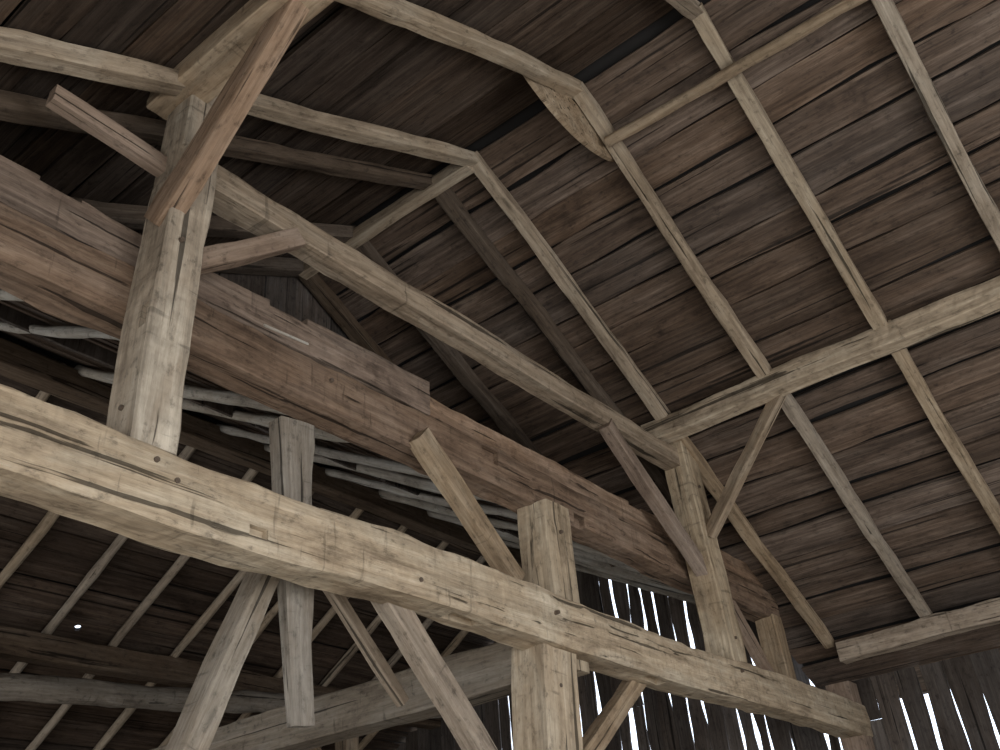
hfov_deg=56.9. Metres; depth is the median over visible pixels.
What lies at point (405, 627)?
brace
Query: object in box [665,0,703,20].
rafter
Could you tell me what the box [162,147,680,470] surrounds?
beam
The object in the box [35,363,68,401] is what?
rafter
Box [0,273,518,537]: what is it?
wall
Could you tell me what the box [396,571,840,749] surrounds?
wall
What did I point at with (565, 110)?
board
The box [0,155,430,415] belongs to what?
wooden plank
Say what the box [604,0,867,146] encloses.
pole
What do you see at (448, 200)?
rafter
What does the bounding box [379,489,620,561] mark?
rafter
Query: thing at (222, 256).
knee brace
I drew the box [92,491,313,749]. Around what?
rafter
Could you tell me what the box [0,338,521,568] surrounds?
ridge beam
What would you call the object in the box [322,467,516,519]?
rafter
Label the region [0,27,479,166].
rafter
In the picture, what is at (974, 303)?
beam
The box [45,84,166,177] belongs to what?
beam
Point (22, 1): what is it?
roofing
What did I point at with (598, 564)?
rafter
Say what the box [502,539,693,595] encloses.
rafter
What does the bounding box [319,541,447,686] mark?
rafter
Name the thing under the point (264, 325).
loose lath
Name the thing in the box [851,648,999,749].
plank wall
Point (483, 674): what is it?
beam
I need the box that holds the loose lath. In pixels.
[263,324,308,344]
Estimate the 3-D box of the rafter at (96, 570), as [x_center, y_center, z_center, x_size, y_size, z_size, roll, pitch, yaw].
[-4.340,2.461,8.836,4.645,2.750,0.120,-26,-38,30]
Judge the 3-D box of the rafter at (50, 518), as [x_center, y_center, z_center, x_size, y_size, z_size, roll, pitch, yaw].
[-4.772,2.204,8.361,4.652,2.737,0.114,-26,-38,29]
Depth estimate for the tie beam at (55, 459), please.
4.22 m
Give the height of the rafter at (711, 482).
1.590 m
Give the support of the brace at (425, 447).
attached to the header beam at (63, 277)
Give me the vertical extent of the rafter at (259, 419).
1.674 m
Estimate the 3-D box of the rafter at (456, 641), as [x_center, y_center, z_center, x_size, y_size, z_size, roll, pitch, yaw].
[-1.290,4.302,12.201,4.651,2.749,0.115,-26,-38,30]
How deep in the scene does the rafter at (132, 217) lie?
6.35 m
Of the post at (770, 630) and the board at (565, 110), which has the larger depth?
the post at (770, 630)
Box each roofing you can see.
[0,0,418,202]
[336,0,999,666]
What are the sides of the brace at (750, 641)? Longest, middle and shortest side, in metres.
0.976 x 0.113 x 0.105 m
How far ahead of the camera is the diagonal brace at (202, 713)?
4.06 m
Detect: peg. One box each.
[154,456,159,462]
[174,477,180,483]
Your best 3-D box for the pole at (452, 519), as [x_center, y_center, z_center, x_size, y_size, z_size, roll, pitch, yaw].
[0.350,1.660,9.255,2.942,1.682,0.102,-25,-37,28]
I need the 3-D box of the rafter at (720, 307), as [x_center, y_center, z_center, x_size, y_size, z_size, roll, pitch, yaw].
[1.382,-0.994,7.082,0.124,1.464,2.586,-26,-38,30]
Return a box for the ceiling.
[0,300,580,749]
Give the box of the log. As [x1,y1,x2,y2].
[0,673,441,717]
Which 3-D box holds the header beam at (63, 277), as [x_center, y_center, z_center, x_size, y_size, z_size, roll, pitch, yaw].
[-0.575,0.361,5.528,0.257,0.328,10.350,-26,-38,30]
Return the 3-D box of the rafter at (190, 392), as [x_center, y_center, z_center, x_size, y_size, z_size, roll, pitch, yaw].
[-2.222,0.092,6.417,2.944,1.674,0.116,-25,-37,28]
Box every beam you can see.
[0,202,779,622]
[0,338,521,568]
[0,384,872,738]
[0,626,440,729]
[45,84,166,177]
[146,0,334,120]
[151,642,512,749]
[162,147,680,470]
[429,397,762,587]
[641,276,999,442]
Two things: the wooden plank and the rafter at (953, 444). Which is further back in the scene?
the rafter at (953, 444)
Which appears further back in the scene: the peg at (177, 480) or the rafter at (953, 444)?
the rafter at (953, 444)
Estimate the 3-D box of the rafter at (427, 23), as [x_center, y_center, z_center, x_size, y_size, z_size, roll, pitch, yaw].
[-1.200,-1.786,3.640,0.133,3.411,6.116,-26,-38,30]
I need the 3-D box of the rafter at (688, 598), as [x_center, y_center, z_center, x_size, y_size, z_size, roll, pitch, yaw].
[1.577,2.404,10.613,2.955,1.636,0.098,-26,-38,30]
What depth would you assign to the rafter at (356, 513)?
10.13 m
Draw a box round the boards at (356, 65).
[0,0,673,258]
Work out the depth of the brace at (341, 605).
4.83 m
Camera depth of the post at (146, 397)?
4.01 m
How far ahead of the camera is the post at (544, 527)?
6.04 m
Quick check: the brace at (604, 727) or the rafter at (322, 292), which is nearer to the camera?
the brace at (604, 727)
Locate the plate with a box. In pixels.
[835,597,999,663]
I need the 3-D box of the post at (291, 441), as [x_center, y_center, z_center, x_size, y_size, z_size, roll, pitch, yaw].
[-1.024,0.919,4.545,0.128,1.541,0.321,-24,-37,27]
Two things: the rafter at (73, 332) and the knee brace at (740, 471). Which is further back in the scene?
the knee brace at (740, 471)
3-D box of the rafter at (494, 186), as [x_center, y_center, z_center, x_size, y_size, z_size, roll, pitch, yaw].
[0.630,-0.621,7.564,0.129,1.466,2.592,-26,-38,30]
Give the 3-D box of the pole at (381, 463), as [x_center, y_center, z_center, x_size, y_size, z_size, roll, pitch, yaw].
[-1.411,0.595,7.312,2.926,1.669,0.098,-27,-38,31]
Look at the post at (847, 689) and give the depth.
9.06 m
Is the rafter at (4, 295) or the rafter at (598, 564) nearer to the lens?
the rafter at (4, 295)
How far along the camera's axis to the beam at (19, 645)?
9.22 m
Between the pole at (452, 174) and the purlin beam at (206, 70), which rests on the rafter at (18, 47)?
the pole at (452, 174)
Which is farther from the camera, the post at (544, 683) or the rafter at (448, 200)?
the rafter at (448, 200)
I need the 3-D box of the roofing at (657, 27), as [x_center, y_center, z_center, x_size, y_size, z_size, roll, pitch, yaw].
[4.013,-0.308,7.008,9.650,3.416,6.190,-26,-38,30]
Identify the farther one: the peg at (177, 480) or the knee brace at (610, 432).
the knee brace at (610, 432)
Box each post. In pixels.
[106,95,217,455]
[269,416,314,727]
[335,737,358,749]
[511,643,582,749]
[517,499,589,676]
[664,441,746,662]
[755,614,796,679]
[825,681,874,749]
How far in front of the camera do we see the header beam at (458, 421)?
6.67 m
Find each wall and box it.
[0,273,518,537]
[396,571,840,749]
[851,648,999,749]
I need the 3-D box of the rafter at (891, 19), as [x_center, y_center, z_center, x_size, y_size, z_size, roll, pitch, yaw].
[2.901,-1.748,6.124,0.126,1.458,2.600,-27,-38,30]
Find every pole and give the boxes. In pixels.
[216,424,429,478]
[299,164,473,279]
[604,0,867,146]
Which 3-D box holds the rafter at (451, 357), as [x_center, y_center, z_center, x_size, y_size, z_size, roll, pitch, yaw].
[-0.039,0.342,8.419,0.143,2.068,3.675,-26,-38,30]
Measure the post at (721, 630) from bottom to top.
1.944 m
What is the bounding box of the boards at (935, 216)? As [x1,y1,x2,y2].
[317,0,999,702]
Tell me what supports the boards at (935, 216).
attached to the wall
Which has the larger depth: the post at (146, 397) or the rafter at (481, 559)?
the rafter at (481, 559)
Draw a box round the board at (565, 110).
[523,75,614,161]
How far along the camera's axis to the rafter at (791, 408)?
8.03 m
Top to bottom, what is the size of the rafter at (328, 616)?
2.758 m
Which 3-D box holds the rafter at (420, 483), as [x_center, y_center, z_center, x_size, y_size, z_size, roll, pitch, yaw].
[-1.094,0.792,7.655,2.938,1.656,0.097,-27,-38,31]
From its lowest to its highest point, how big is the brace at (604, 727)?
0.875 m
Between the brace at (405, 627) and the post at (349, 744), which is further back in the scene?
the post at (349, 744)
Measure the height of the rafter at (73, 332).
1.661 m
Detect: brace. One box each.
[144,0,308,226]
[165,572,279,749]
[200,227,305,274]
[322,590,408,706]
[370,601,497,749]
[409,428,524,579]
[582,680,646,749]
[599,418,707,576]
[706,394,786,537]
[733,600,773,671]
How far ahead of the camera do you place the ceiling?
9.33 m
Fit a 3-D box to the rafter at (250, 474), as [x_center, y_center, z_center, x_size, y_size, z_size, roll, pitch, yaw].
[-3.902,2.724,9.321,4.652,2.736,0.109,-26,-38,30]
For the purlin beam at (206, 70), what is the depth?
4.51 m
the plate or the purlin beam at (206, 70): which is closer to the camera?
the purlin beam at (206, 70)
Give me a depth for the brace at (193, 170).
4.28 m
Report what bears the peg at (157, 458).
attached to the tie beam at (55, 459)
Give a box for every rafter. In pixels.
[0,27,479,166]
[0,90,433,189]
[0,289,22,300]
[0,321,119,340]
[0,511,59,588]
[9,421,207,672]
[25,468,257,749]
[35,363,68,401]
[71,197,356,242]
[74,365,285,414]
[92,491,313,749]
[159,508,363,746]
[182,398,348,442]
[213,256,303,276]
[237,525,407,719]
[263,444,492,502]
[298,274,393,363]
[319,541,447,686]
[320,556,485,747]
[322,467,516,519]
[335,0,582,98]
[355,241,614,566]
[358,630,468,749]
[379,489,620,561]
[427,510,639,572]
[435,187,720,549]
[473,151,669,420]
[500,536,675,588]
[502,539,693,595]
[573,81,771,377]
[575,564,695,603]
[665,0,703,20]
[670,412,833,648]
[692,2,887,329]
[781,393,932,617]
[871,0,999,251]
[888,320,999,534]

